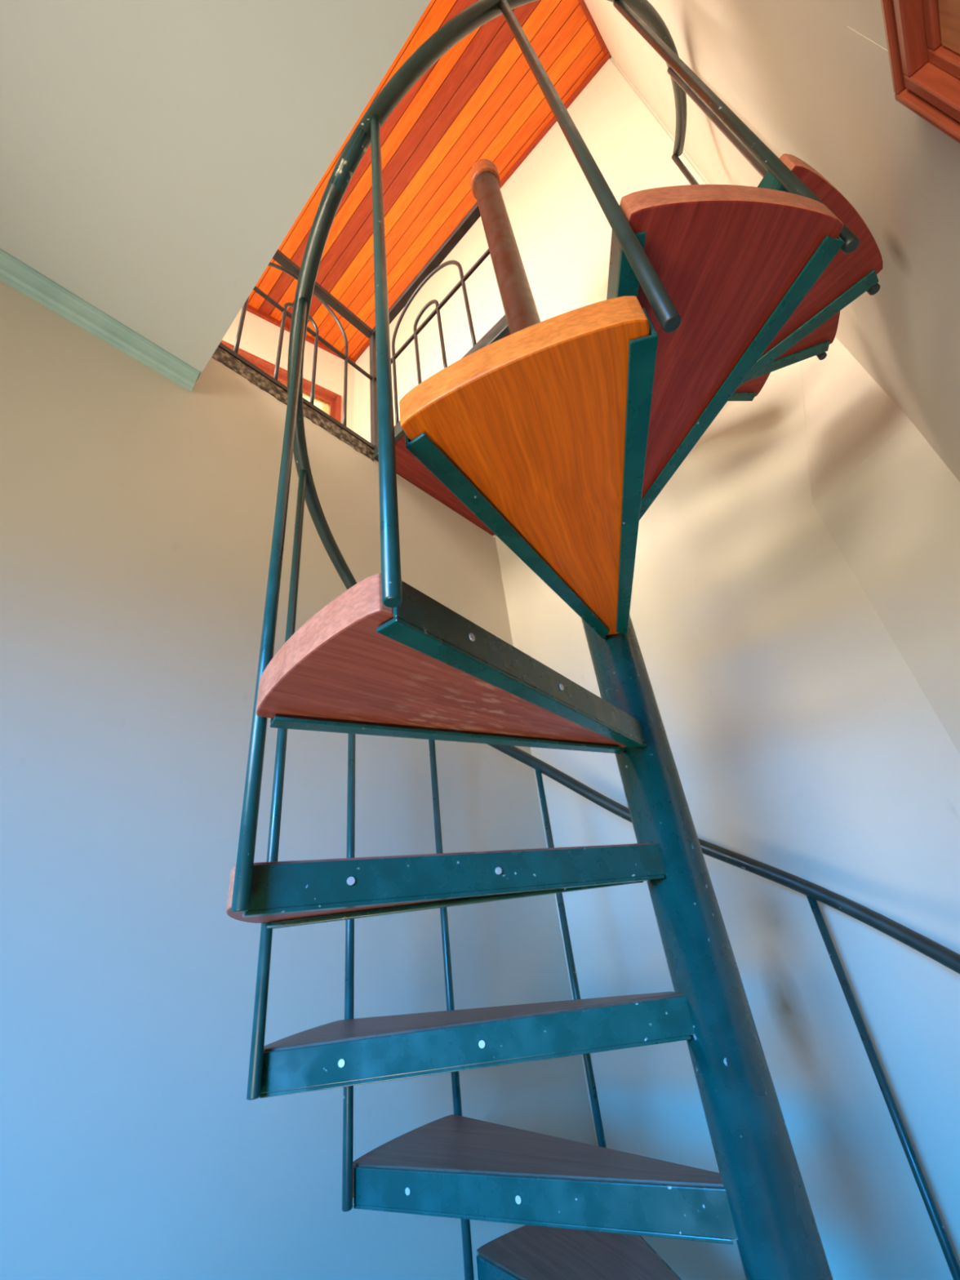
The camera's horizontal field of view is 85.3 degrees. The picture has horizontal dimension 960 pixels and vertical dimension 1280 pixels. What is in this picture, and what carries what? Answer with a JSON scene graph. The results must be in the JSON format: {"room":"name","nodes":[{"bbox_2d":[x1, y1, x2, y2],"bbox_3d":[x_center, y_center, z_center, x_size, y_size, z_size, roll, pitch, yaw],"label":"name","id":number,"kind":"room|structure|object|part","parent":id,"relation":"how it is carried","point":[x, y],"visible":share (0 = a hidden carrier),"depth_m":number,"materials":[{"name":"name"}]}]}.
{"room":"stairwell","nodes":[
{"label":"stairwell","id":0,"kind":"room"},
{"bbox_2d":[0,0,431,382],"bbox_3d":[-1.126,-1.431,0.316,1.345,0.200,2.396,-30,-37,34],"label":"ceiling","id":1,"kind":"structure","parent":0,"point":[157,157],"depth_m":1.01,"materials":[{"name":"white paint"}]},
{"bbox_2d":[222,308,354,431],"bbox_3d":[-2.394,-1.504,2.743,3.620,2.620,0.120,14,-36,-32],"label":"wall","id":2,"kind":"structure","parent":0,"point":[260,337],"depth_m":3.90,"materials":[{"name":"paint"}]},
{"bbox_2d":[221,340,341,422],"bbox_3d":[-1.442,-1.429,3.417,1.055,1.205,0.083,14,-36,-32],"label":"window","id":3,"kind":"structure","parent":2,"relation":"in","point":[327,401],"depth_m":3.84,"materials":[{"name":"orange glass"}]},
{"bbox_3d":[-1.455,-1.417,3.434,0.983,1.153,0.035,14,-36,-32],"label":"sash","id":4,"kind":"part","parent":3,"relation":"part of","materials":[{"name":"brown wood"}]},
{"bbox_3d":[-1.455,-1.418,3.433,0.943,1.113,0.004,14,-36,-32],"label":"pane","id":5,"kind":"part","parent":3,"relation":"part of","materials":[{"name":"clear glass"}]},
{"bbox_2d":[241,304,355,363],"bbox_3d":[-2.508,-2.645,3.326,3.600,0.050,0.022,14,-36,-32],"label":"trim","id":6,"kind":"structure","parent":2,"relation":"attached to","point":[249,308],"depth_m":3.95,"materials":[{"name":"red wood"}]},
{"bbox_2d":[0,280,596,1279],"bbox_3d":[-1.038,0.396,0.391,0.120,3.210,3.700,-30,-37,34],"label":"wall","id":7,"kind":"structure","parent":0,"point":[138,507],"depth_m":0.99,"materials":[{"name":"beige paint"}]},
{"bbox_2d":[0,248,199,391],"bbox_3d":[-1.586,-1.056,0.614,0.040,0.045,2.391,-30,-37,34],"label":"trim","id":8,"kind":"structure","parent":7,"relation":"attached to","point":[15,273],"depth_m":1.25,"materials":[{"name":"green wood"}]},
{"bbox_2d":[211,346,373,461],"bbox_3d":[-0.953,-0.912,1.403,0.046,0.060,1.604,-30,-37,34],"label":"trim","id":9,"kind":"structure","parent":7,"relation":"attached to","point":[220,355],"depth_m":1.69,"materials":[{"name":"stone"}]},
{"bbox_2d":[217,202,506,449],"bbox_3d":[-0.743,-1.409,1.434,0.682,0.779,1.628,-30,-37,34],"label":"guard railing","id":10,"kind":"object","parent":9,"relation":"on","point":[433,266],"visible":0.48,"depth_m":2.01,"materials":[{"name":"brown metal"}]},
{"bbox_3d":[-0.946,-0.955,1.417,0.020,0.020,1.599,-30,-37,34],"label":"rail","id":11,"kind":"part","parent":10,"relation":"part of","materials":[{"name":"brown metal"}]},
{"bbox_3d":[-0.994,-1.324,1.630,0.012,0.012,1.599,-30,-37,34],"label":"rail","id":12,"kind":"part","parent":10,"relation":"part of","materials":[{"name":"brown metal"}]},
{"bbox_3d":[-1.031,-1.602,1.790,0.032,0.028,1.599,-30,-37,34],"label":"rail","id":13,"kind":"part","parent":10,"relation":"part of","materials":[{"name":"brown metal"}]},
{"bbox_3d":[-0.435,-1.035,2.146,0.026,0.772,0.026,-30,-37,34],"label":"post","id":14,"kind":"part","parent":10,"relation":"part of","materials":[{"name":"brown metal"}]},
{"bbox_3d":[-0.232,-1.501,2.147,0.653,0.028,0.032,-30,-37,34],"label":"rail","id":15,"kind":"part","parent":10,"relation":"part of","materials":[{"name":"brown metal"}]},
{"bbox_3d":[-0.196,-1.223,1.987,0.653,0.012,0.012,-30,-37,34],"label":"rail","id":16,"kind":"part","parent":10,"relation":"part of","materials":[{"name":"brown metal"}]},
{"bbox_3d":[-0.147,-0.854,1.774,0.653,0.020,0.020,-30,-37,34],"label":"rail","id":17,"kind":"part","parent":10,"relation":"part of","materials":[{"name":"brown metal"}]},
{"bbox_2d":[247,0,604,358],"bbox_3d":[-1.607,-3.289,2.515,2.935,0.050,3.774,-30,-37,34],"label":"ceiling","id":18,"kind":"structure","parent":0,"point":[482,99],"depth_m":3.22,"materials":[{"name":"orange wood"}]},
{"bbox_2d":[353,56,959,1279],"bbox_3d":[0.091,-0.210,2.329,3.055,5.920,0.126,-30,-37,34],"label":"wall","id":19,"kind":"structure","parent":0,"point":[804,744],"depth_m":1.34,"materials":[{"name":"beige paint"}]},
{"bbox_2d":[353,51,610,361],"bbox_3d":[-0.186,-2.785,3.639,2.535,0.024,0.024,-30,-37,34],"label":"trim","id":20,"kind":"structure","parent":19,"relation":"attached to","point":[606,57],"depth_m":3.18,"materials":[{"name":"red wood"}]},
{"bbox_2d":[583,0,959,482],"bbox_3d":[-0.138,-1.379,0.247,0.121,5.920,3.680,-30,-37,34],"label":"wall","id":21,"kind":"structure","parent":0,"point":[785,68],"depth_m":0.86,"materials":[{"name":"beige paint"}]},
{"bbox_2d":[577,0,608,54],"bbox_3d":[-0.526,-3.850,1.715,0.022,0.022,3.650,-30,-37,34],"label":"trim","id":22,"kind":"structure","parent":21,"relation":"attached to","point":[582,3],"depth_m":2.84,"materials":[{"name":"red wood"}]},
{"bbox_2d":[880,0,959,143],"bbox_3d":[0.323,0.312,-0.301,0.047,2.360,0.800,-30,-37,34],"label":"window","id":23,"kind":"structure","parent":21,"relation":"in","point":[922,37],"depth_m":0.49,"materials":[{"name":"brown wood"}]},
{"bbox_2d":[800,337,959,754],"bbox_3d":[1.099,0.343,0.896,0.270,3.320,0.145,-30,-37,34],"label":"wall","id":24,"kind":"structure","parent":0,"point":[888,502],"depth_m":1.27,"materials":[{"name":"beige paint"}]},
{"bbox_3d":[-0.328,1.515,-0.842,1.585,0.100,3.920,-30,-37,34],"label":"floor","id":25,"kind":"structure","parent":0,"visible":0},
{"bbox_2d":[226,0,959,1279],"bbox_3d":[0.244,-0.006,0.978,1.230,4.194,1.243,-30,-37,34],"label":"spiral staircase","id":26,"kind":"structure","parent":25,"relation":"on","point":[559,433],"depth_m":0.66,"materials":[{"name":"teal metal"}]},
{"bbox_2d":[373,317,510,536],"bbox_3d":[0.113,-0.750,1.945,0.843,0.043,0.670,-30,-37,34],"label":"stair landing","id":27,"kind":"structure","parent":26,"relation":"attached to","point":[408,466],"depth_m":2.01,"materials":[{"name":"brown wood"}]},
{"bbox_3d":[0.199,-0.356,1.180,1.231,2.490,1.244,-30,-37,34],"label":"handrail","id":28,"kind":"part","parent":26,"relation":"part of","materials":[{"name":"green metal"}]}
]}

